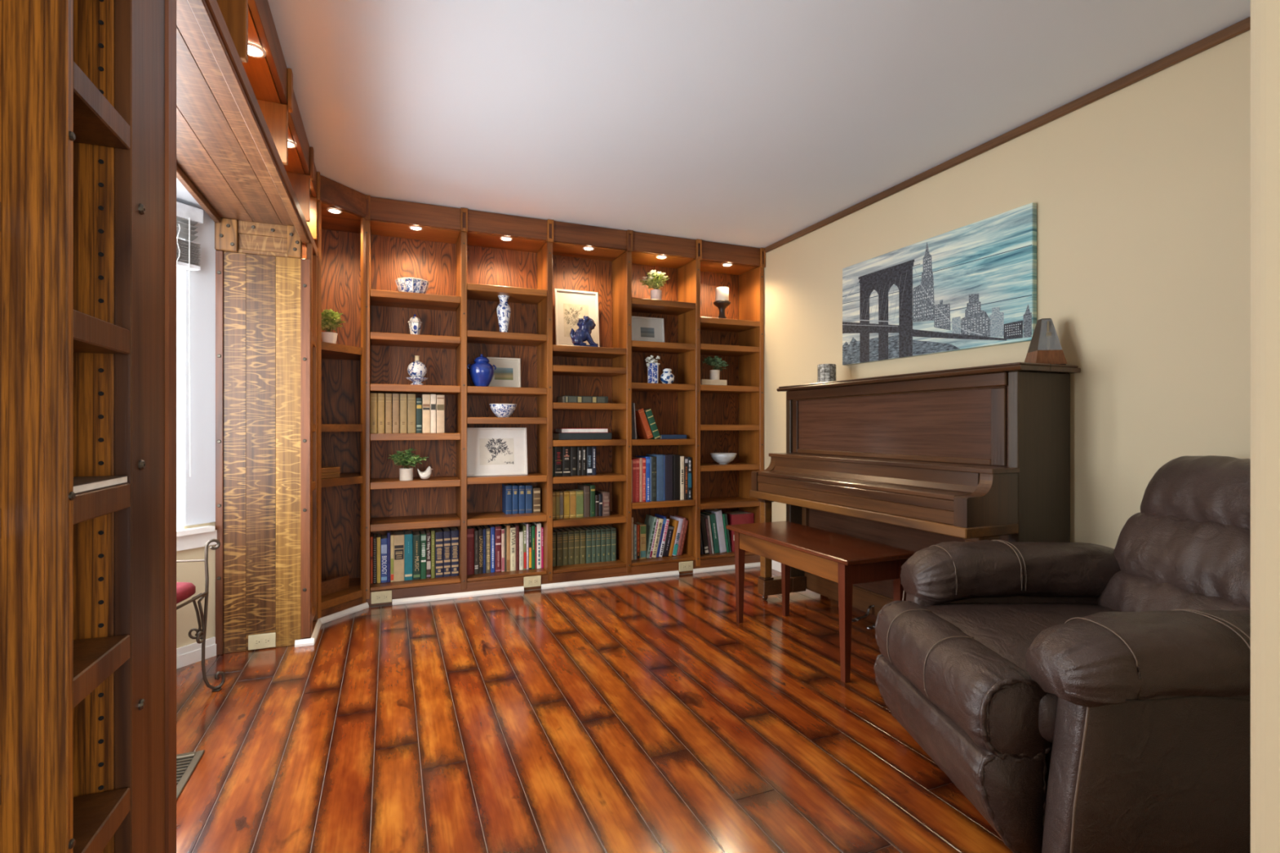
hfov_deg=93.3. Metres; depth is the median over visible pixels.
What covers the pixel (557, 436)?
book
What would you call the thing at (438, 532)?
book
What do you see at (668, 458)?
book
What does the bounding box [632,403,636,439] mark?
book
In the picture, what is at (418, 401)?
book
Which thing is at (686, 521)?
book
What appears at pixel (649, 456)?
book
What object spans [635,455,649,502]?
book
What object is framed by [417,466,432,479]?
bird
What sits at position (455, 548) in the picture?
print
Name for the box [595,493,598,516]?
book
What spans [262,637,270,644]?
socket
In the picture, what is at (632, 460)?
book
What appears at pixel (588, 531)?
book
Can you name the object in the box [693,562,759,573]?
trim
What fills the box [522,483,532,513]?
book
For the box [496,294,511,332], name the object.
vase
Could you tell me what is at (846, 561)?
piano bench
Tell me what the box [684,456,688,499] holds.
book
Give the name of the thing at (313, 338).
shelf
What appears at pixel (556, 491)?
book
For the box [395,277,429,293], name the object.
bowl
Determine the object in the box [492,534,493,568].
print
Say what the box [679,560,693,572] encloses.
power outlet
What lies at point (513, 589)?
trim
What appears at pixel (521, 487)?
book
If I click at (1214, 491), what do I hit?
cushion
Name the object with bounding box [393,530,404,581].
book
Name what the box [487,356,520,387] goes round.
framed picture
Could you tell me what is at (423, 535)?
book
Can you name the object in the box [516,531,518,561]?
print
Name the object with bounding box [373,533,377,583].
book
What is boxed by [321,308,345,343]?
plant
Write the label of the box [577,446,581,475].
book
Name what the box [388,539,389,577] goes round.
print
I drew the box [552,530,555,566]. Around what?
book
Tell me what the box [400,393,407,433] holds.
book
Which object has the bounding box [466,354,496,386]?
jar
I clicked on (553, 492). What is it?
book
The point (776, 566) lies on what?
baseboard
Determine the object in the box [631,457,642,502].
book
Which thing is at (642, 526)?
book
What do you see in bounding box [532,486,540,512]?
book
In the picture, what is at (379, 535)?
book
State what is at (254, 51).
recessed light
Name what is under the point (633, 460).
book
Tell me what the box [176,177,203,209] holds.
ceiling
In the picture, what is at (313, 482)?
shelf
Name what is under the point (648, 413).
book
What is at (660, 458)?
book
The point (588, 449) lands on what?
book
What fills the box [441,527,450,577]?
book
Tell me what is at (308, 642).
trim
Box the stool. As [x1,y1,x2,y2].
[176,538,225,692]
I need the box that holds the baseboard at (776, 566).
[772,560,781,572]
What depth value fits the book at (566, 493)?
4.14 m
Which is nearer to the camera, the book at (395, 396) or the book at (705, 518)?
the book at (395, 396)
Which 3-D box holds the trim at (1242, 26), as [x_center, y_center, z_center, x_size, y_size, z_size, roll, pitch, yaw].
[1.627,-1.348,3.012,0.018,0.040,3.480,0,0,-22]
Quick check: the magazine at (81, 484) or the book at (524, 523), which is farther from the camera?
the book at (524, 523)
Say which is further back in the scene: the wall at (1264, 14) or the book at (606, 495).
the book at (606, 495)
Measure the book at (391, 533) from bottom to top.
0.287 m
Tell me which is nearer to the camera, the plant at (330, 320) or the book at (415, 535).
the plant at (330, 320)
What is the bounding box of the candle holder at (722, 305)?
[713,300,730,318]
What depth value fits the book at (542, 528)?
4.09 m
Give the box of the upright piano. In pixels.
[749,362,1080,629]
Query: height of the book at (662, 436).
0.030 m
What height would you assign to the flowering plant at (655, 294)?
0.232 m
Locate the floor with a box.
[176,566,1013,852]
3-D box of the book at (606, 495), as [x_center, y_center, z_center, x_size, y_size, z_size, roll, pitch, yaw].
[-0.268,0.547,4.324,0.051,0.163,0.166,0,0,-22]
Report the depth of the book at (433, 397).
3.79 m
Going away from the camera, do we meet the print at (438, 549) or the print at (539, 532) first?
the print at (438, 549)
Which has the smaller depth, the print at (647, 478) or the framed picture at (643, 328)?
the print at (647, 478)
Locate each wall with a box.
[176,521,215,648]
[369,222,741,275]
[742,29,1250,549]
[1250,0,1279,852]
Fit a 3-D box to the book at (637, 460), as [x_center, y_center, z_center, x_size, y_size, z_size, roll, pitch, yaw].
[-0.054,0.384,4.390,0.027,0.307,0.201,0,0,-22]
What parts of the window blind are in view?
lift cord, rail, tilt cord, head rail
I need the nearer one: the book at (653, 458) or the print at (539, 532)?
the print at (539, 532)
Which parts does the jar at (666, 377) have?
lid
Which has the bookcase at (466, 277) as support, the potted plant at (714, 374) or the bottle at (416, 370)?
the bottle at (416, 370)
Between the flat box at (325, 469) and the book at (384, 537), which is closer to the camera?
the flat box at (325, 469)
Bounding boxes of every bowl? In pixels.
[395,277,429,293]
[489,403,516,417]
[710,453,737,464]
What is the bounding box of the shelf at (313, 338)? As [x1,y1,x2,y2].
[312,337,315,346]
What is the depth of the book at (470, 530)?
3.91 m
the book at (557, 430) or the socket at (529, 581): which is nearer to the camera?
the socket at (529, 581)
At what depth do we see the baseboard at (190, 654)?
2.73 m
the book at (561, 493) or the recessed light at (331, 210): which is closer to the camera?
the recessed light at (331, 210)
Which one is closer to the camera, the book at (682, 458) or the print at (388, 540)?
the print at (388, 540)
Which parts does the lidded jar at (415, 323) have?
lid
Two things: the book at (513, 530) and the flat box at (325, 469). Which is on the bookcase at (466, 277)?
the book at (513, 530)
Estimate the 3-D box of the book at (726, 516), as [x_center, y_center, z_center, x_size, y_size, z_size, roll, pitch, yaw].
[0.643,0.812,4.679,0.054,0.294,0.165,0,0,-22]
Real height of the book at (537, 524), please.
0.302 m
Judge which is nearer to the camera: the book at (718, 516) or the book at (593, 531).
the book at (593, 531)
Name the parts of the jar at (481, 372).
lid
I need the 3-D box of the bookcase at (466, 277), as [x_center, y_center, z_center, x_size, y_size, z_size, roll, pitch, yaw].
[-0.399,-0.149,4.249,2.810,2.436,0.336,0,0,-22]
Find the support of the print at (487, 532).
attached to the book at (487, 528)
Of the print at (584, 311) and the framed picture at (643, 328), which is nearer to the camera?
the print at (584, 311)
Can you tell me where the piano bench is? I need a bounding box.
[726,520,915,683]
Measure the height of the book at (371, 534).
0.285 m
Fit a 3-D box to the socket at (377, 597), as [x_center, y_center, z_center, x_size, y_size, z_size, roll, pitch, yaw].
[-1.558,1.019,3.596,0.028,0.034,0.002,0,0,-22]
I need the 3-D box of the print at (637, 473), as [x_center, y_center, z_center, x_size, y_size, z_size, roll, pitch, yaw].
[-0.016,0.417,4.298,0.016,0.179,0.002,0,0,-22]
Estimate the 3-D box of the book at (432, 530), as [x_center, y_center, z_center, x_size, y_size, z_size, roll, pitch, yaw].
[-1.340,0.810,3.900,0.021,0.299,0.166,0,0,-22]
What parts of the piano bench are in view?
leg, leg, long rail, seat, leg, short rail, leg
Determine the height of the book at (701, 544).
0.292 m
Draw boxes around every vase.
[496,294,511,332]
[644,355,660,383]
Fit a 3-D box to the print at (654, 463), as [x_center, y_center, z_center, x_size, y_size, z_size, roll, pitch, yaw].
[0.103,0.382,4.343,0.024,0.247,0.002,0,0,-22]
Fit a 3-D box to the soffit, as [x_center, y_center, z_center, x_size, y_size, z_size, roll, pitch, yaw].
[-1.477,-1.135,2.109,0.424,0.466,2.352,0,0,-22]
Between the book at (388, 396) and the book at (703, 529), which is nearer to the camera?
the book at (388, 396)
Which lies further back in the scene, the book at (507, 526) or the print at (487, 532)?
the book at (507, 526)
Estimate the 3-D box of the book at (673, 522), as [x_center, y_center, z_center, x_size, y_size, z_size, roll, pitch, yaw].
[0.220,0.828,4.546,0.083,0.263,0.165,0,0,-22]
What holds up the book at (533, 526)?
on the bookcase at (466, 277)
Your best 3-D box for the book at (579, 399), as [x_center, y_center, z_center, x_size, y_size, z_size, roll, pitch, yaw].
[-0.407,-0.186,4.269,0.315,0.050,0.201,0,0,-22]
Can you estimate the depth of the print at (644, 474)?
4.31 m
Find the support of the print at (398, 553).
attached to the book at (398, 536)
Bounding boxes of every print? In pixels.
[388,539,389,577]
[395,551,402,558]
[422,543,425,556]
[436,547,441,559]
[444,546,449,557]
[452,546,457,558]
[479,438,514,465]
[486,531,489,569]
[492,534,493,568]
[494,367,513,380]
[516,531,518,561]
[537,531,540,564]
[563,303,588,337]
[603,496,608,513]
[636,472,639,497]
[637,531,639,555]
[640,327,654,337]
[643,473,645,499]
[647,478,648,499]
[648,522,656,554]
[653,462,655,497]
[653,522,662,555]
[662,520,669,541]
[675,533,679,544]
[685,466,687,493]
[842,202,1036,365]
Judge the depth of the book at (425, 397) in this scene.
3.77 m
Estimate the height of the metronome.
0.199 m
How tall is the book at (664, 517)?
0.297 m
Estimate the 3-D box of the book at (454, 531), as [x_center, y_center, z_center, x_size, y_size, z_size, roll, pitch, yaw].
[-1.217,0.813,3.951,0.046,0.292,0.166,0,0,-22]
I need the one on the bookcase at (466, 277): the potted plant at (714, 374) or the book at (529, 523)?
the book at (529, 523)
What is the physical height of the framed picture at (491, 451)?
0.318 m
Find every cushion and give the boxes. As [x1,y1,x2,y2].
[924,602,1119,743]
[1097,570,1250,612]
[1113,512,1250,607]
[1140,455,1250,528]
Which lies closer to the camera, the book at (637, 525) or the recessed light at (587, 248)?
the recessed light at (587, 248)
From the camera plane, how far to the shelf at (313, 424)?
3.17 m
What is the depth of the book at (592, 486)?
4.21 m
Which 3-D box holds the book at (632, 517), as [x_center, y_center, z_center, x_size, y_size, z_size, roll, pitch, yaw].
[-0.086,0.807,4.421,0.019,0.305,0.165,0,0,-22]
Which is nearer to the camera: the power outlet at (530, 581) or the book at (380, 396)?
the book at (380, 396)
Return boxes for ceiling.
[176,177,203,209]
[267,0,1250,248]
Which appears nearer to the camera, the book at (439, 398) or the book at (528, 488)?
the book at (439, 398)
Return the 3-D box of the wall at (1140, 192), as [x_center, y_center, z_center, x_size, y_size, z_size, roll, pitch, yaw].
[2.097,-0.150,2.032,0.100,2.440,6.550,0,0,-22]
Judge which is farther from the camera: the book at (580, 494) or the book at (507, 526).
the book at (580, 494)
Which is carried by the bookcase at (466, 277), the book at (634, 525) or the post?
the book at (634, 525)
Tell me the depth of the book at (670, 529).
4.45 m
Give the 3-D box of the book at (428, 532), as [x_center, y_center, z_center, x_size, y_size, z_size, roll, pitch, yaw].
[-1.365,0.815,3.889,0.026,0.288,0.167,0,0,-22]
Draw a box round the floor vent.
[176,750,204,799]
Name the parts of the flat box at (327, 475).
lid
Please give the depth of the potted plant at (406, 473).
3.72 m
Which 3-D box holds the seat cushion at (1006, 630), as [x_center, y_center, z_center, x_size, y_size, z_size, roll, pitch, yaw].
[1.300,0.678,1.748,0.725,0.178,0.670,0,0,0]
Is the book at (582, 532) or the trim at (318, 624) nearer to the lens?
the trim at (318, 624)
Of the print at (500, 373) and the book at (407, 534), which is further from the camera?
the print at (500, 373)
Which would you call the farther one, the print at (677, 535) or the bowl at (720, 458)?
the bowl at (720, 458)
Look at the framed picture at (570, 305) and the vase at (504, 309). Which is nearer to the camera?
the vase at (504, 309)
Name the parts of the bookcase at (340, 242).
panel, panel, shelf, shelf, shelf, shelf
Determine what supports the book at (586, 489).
on the bookcase at (466, 277)
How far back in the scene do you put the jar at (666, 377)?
4.41 m
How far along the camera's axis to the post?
2.91 m
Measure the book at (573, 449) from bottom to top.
0.200 m
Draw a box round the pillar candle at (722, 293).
[715,286,728,301]
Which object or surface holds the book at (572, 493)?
on the bookcase at (466, 277)
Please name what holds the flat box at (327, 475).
on the bookcase at (340, 242)
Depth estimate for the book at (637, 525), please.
4.37 m
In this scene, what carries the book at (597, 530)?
on the bookcase at (466, 277)
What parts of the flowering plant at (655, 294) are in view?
pot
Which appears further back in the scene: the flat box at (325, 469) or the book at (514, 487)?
the book at (514, 487)
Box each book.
[370,393,377,433]
[370,533,373,583]
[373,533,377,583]
[377,393,384,433]
[377,533,381,582]
[381,533,387,582]
[385,393,391,433]
[387,530,390,582]
[390,531,393,582]
[392,393,399,433]
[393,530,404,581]
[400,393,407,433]
[404,530,412,580]
[407,394,415,433]
[412,530,420,579]
[415,397,422,433]
[419,530,426,578]
[421,394,430,433]
[425,528,431,578]
[429,528,435,577]
[430,394,435,433]
[434,528,443,577]
[435,395,444,433]
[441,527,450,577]
[448,526,458,576]
[466,525,474,574]
[473,526,478,573]
[475,525,483,573]
[480,525,485,573]
[482,524,490,573]
[487,524,494,573]
[493,524,501,572]
[500,524,506,571]
[501,526,504,571]
[502,484,511,514]
[502,524,510,571]
[509,484,518,514]
[509,524,515,571]
[511,523,519,570]
[515,484,524,513]
[519,522,526,569]
[519,528,523,569]
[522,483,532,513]
[522,522,528,569]
[526,522,531,568]
[529,522,535,568]
[531,521,541,568]
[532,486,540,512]
[535,526,536,568]
[541,526,543,568]
[552,432,611,439]
[552,446,562,475]
[552,447,554,475]
[552,489,559,519]
[552,490,555,519]
[552,528,562,565]
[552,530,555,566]
[555,428,607,432]
[555,488,563,518]
[556,395,608,403]
[556,528,568,565]
[559,488,569,518]
[562,446,570,475]
[562,528,573,564]
[565,488,576,518]
[568,527,579,564]
[570,446,577,475]
[570,488,583,517]
[573,527,585,564]
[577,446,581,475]
[577,484,590,517]
[579,526,591,563]
[581,446,586,475]
[583,483,595,516]
[584,445,591,475]
[585,526,595,563]
[588,445,595,475]
[590,526,600,562]
[594,525,605,562]
[595,490,609,515]
[595,492,602,515]
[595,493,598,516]
[599,525,610,561]
[604,524,616,560]
[631,401,632,439]
[631,457,639,502]
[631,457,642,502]
[631,458,635,502]
[631,460,632,502]
[631,516,633,559]
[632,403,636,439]
[633,522,639,559]
[633,524,636,559]
[634,521,645,559]
[635,408,653,439]
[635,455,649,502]
[637,457,645,502]
[642,455,656,501]
[643,408,660,439]
[644,514,657,558]
[645,453,663,501]
[648,456,651,501]
[648,519,658,558]
[651,515,663,557]
[654,513,666,557]
[655,434,686,439]
[658,518,669,556]
[661,453,672,500]
[662,524,674,556]
[663,454,665,500]
[666,517,679,556]
[668,453,679,500]
[669,515,683,555]
[674,515,686,555]
[679,520,688,555]
[680,456,684,499]
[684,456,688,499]
[687,457,691,499]
[700,379,727,385]
[700,511,719,553]
[700,513,714,553]
[700,515,708,554]
[700,530,703,555]
[704,517,711,554]
[705,508,726,553]
[721,512,731,552]
[721,513,728,552]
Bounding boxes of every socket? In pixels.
[253,638,260,646]
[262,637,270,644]
[375,595,380,600]
[382,594,387,599]
[527,579,532,585]
[533,578,537,584]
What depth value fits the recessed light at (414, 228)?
3.73 m
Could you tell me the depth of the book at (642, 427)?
4.36 m
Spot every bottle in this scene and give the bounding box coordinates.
[405,355,428,385]
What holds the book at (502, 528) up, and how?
on the bookcase at (466, 277)
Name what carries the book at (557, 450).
on the bookcase at (466, 277)
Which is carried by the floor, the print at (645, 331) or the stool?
the stool
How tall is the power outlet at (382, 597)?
0.070 m
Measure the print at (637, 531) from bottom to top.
0.177 m
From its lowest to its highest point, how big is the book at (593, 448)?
0.198 m
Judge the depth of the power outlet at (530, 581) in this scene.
3.95 m
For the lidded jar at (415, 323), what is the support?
on the bookcase at (466, 277)
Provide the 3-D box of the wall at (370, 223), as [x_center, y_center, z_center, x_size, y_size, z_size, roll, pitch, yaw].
[-0.821,-0.150,4.314,3.545,2.440,0.100,0,0,-22]
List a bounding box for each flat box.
[321,466,340,473]
[321,471,340,479]
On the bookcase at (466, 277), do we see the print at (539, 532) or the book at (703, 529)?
the book at (703, 529)
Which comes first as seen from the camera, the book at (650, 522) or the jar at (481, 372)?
the jar at (481, 372)
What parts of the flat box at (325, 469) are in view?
lid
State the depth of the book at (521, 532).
4.04 m
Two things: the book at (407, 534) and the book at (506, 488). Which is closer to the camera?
the book at (407, 534)
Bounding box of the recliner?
[873,455,1250,852]
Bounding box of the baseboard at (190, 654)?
[176,636,216,669]
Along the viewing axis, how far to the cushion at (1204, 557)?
1.79 m
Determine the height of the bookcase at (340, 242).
2.435 m
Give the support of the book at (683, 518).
on the bookcase at (466, 277)
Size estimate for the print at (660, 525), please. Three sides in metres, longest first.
0.239 x 0.020 x 0.002 m
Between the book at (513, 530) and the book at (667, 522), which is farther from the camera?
the book at (667, 522)
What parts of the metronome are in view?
pendulum rod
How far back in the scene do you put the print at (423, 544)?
3.80 m
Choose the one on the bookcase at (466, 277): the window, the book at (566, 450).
the book at (566, 450)
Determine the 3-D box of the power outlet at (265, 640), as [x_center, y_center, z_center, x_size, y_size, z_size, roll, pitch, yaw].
[-1.811,1.030,2.896,0.114,0.070,0.009,0,0,-22]
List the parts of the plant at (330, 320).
pot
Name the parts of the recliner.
footrest panel, panel, arm panel, frame, arm panel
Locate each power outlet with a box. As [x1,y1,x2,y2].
[248,632,275,650]
[371,590,391,604]
[524,575,541,587]
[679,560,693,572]
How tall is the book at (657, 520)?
0.283 m
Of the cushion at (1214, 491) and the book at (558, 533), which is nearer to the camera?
the cushion at (1214, 491)
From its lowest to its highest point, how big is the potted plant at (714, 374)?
0.190 m
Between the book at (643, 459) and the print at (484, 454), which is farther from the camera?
the book at (643, 459)
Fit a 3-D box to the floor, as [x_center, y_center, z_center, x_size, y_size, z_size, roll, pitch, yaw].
[0.185,1.100,1.213,4.170,0.060,6.500,0,0,-22]
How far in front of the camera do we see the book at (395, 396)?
3.71 m
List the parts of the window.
frame, sill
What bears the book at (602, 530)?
on the bookcase at (466, 277)
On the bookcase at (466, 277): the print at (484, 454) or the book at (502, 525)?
the book at (502, 525)
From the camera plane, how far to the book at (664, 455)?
4.38 m
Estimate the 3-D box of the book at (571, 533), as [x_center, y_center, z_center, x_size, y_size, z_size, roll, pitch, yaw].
[-0.508,0.844,4.269,0.038,0.231,0.166,0,0,-22]
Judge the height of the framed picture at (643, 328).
0.210 m
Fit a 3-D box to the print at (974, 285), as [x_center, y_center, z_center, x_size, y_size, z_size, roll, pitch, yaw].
[1.520,-0.690,3.249,0.032,0.610,1.220,0,0,-22]
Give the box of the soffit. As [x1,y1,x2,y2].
[176,0,320,256]
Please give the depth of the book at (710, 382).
4.54 m
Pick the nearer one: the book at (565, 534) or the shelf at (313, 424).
the shelf at (313, 424)
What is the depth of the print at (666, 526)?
4.45 m
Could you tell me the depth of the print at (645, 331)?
4.49 m
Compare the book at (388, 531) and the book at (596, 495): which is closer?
the book at (388, 531)
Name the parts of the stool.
arm rail, seat rail, leg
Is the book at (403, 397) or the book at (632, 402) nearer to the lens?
the book at (403, 397)
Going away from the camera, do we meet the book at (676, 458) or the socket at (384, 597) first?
the socket at (384, 597)
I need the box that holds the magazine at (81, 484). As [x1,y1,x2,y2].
[73,475,128,493]
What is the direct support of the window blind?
attached to the window
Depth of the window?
2.74 m
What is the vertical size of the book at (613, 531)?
0.231 m
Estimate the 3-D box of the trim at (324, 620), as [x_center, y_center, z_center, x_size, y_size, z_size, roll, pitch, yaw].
[-1.670,1.055,3.421,0.018,0.030,0.325,0,0,22]
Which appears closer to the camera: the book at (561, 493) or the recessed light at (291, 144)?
the recessed light at (291, 144)
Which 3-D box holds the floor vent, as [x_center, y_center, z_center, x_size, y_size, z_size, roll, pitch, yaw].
[-1.440,1.067,1.813,0.150,0.005,0.321,0,0,-22]
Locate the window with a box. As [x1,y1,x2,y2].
[176,201,217,551]
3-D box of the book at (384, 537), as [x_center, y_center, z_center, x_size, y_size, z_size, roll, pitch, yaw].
[-1.604,0.824,3.790,0.036,0.270,0.167,0,0,-22]
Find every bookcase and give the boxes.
[0,0,176,852]
[302,175,366,618]
[363,195,765,606]
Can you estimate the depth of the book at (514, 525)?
4.03 m
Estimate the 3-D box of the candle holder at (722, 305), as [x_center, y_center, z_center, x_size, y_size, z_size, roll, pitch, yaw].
[0.627,-0.882,4.622,0.132,0.146,0.132,0,0,-22]
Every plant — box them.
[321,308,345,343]
[387,448,428,480]
[639,270,668,299]
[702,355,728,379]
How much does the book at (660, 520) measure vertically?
0.285 m
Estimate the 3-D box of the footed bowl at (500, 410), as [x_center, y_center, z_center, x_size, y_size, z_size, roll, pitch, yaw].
[-0.902,-0.104,3.989,0.182,0.088,0.179,0,0,-22]
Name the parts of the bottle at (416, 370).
stand dish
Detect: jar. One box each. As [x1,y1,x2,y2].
[408,314,422,334]
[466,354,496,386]
[659,368,675,383]
[817,364,835,382]
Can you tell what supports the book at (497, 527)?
on the bookcase at (466, 277)
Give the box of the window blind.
[176,201,203,476]
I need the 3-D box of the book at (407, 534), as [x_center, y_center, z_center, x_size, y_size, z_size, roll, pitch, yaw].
[-1.475,0.816,3.846,0.047,0.287,0.166,0,0,-22]
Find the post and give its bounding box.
[214,217,317,655]
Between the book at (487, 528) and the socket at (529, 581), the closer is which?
the socket at (529, 581)
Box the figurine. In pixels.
[569,315,598,346]
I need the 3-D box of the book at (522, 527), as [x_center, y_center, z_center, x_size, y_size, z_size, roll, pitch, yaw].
[-0.801,0.813,4.123,0.019,0.293,0.166,0,0,-22]
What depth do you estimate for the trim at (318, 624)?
3.11 m
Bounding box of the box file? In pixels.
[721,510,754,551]
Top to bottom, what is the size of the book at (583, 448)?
0.197 m
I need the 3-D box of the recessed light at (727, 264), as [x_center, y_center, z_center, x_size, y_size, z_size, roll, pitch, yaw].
[0.663,-1.226,4.588,0.080,0.006,0.080,0,0,-22]
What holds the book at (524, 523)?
on the bookcase at (466, 277)
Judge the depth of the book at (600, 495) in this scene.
4.24 m
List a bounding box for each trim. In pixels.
[294,638,314,647]
[311,618,321,644]
[319,602,368,624]
[391,586,524,604]
[541,570,679,589]
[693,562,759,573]
[764,16,1250,252]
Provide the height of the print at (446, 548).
0.073 m
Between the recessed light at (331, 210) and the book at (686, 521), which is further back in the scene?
the book at (686, 521)
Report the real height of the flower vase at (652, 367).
0.206 m
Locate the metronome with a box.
[1024,318,1067,364]
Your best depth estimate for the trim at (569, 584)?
4.15 m
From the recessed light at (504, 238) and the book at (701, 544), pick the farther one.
the book at (701, 544)
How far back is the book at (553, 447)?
4.11 m
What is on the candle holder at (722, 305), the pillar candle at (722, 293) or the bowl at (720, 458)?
the pillar candle at (722, 293)
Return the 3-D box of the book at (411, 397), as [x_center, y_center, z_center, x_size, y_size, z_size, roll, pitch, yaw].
[-1.444,-0.080,3.816,0.045,0.243,0.166,0,0,-22]
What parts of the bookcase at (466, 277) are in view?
panel, shelf, shelf, shelf, shelf, shelf, shelf, shelf, panel, shelf, shelf, shelf, shelf, shelf, shelf, shelf, panel, shelf, shelf, shelf, shelf, shelf, shelf, shelf, panel, shelf, shelf, shelf, shelf, shelf, shelf, panel, shelf, shelf, shelf, shelf, shelf, shelf, shelf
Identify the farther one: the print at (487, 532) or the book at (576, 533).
the book at (576, 533)
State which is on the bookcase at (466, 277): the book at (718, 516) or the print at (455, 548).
the book at (718, 516)
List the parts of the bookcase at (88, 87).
shelf, shelf, shelf, shelf, shelf, shelf, shelf, shelf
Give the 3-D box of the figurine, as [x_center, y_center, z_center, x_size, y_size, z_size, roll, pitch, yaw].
[-0.386,-0.652,4.168,0.198,0.213,0.104,0,0,-33]
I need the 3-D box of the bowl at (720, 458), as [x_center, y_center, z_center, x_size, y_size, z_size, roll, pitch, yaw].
[0.642,0.247,4.649,0.206,0.082,0.206,0,0,-22]
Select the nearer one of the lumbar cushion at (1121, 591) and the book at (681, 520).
the lumbar cushion at (1121, 591)
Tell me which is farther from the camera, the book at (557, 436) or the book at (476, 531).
the book at (557, 436)
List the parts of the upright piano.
leg, arm, moulding, panel rail, cornice rail, panel rail, panel, panel, lid, lid frame, arm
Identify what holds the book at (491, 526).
on the bookcase at (466, 277)
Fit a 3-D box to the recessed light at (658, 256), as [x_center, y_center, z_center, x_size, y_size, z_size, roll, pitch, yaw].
[0.158,-1.226,4.378,0.080,0.006,0.080,0,0,-22]
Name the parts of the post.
head rail, head panel, cap rail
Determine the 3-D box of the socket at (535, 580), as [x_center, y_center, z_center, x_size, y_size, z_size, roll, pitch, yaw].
[-0.684,1.015,3.958,0.028,0.034,0.002,0,0,-22]
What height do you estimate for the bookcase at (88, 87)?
2.437 m
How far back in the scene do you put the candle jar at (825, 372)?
3.62 m
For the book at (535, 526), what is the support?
on the bookcase at (466, 277)
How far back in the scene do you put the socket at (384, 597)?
3.61 m
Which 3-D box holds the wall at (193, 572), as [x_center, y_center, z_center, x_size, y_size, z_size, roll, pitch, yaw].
[-2.171,0.037,2.529,0.100,2.065,0.700,0,0,23]
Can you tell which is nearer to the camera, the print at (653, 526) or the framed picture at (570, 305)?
the framed picture at (570, 305)
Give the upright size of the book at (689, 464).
0.311 m
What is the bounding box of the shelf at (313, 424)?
[312,423,315,431]
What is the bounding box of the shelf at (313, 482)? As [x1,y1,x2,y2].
[312,480,315,490]
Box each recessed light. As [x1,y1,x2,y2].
[248,42,266,57]
[288,140,296,148]
[326,208,342,213]
[408,226,422,230]
[500,236,512,240]
[582,246,594,250]
[656,255,666,258]
[722,262,733,266]
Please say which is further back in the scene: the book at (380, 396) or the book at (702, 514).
the book at (702, 514)
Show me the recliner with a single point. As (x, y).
(1081, 697)
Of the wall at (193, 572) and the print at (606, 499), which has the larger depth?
the print at (606, 499)
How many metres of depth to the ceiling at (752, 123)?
2.47 m
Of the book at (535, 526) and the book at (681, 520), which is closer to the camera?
the book at (535, 526)
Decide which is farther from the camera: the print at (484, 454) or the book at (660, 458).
the book at (660, 458)
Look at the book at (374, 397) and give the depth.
3.66 m
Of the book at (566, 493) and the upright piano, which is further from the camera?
the book at (566, 493)
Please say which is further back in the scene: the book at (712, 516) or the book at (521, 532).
the book at (712, 516)
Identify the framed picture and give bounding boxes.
[466,427,527,476]
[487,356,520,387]
[554,288,599,346]
[631,315,664,342]
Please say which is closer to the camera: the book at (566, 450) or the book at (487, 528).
the book at (487, 528)
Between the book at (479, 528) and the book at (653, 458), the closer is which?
the book at (479, 528)
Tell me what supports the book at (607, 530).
on the bookcase at (466, 277)
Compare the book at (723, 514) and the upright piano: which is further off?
the book at (723, 514)
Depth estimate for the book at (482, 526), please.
3.95 m
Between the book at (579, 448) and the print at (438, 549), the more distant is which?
the book at (579, 448)

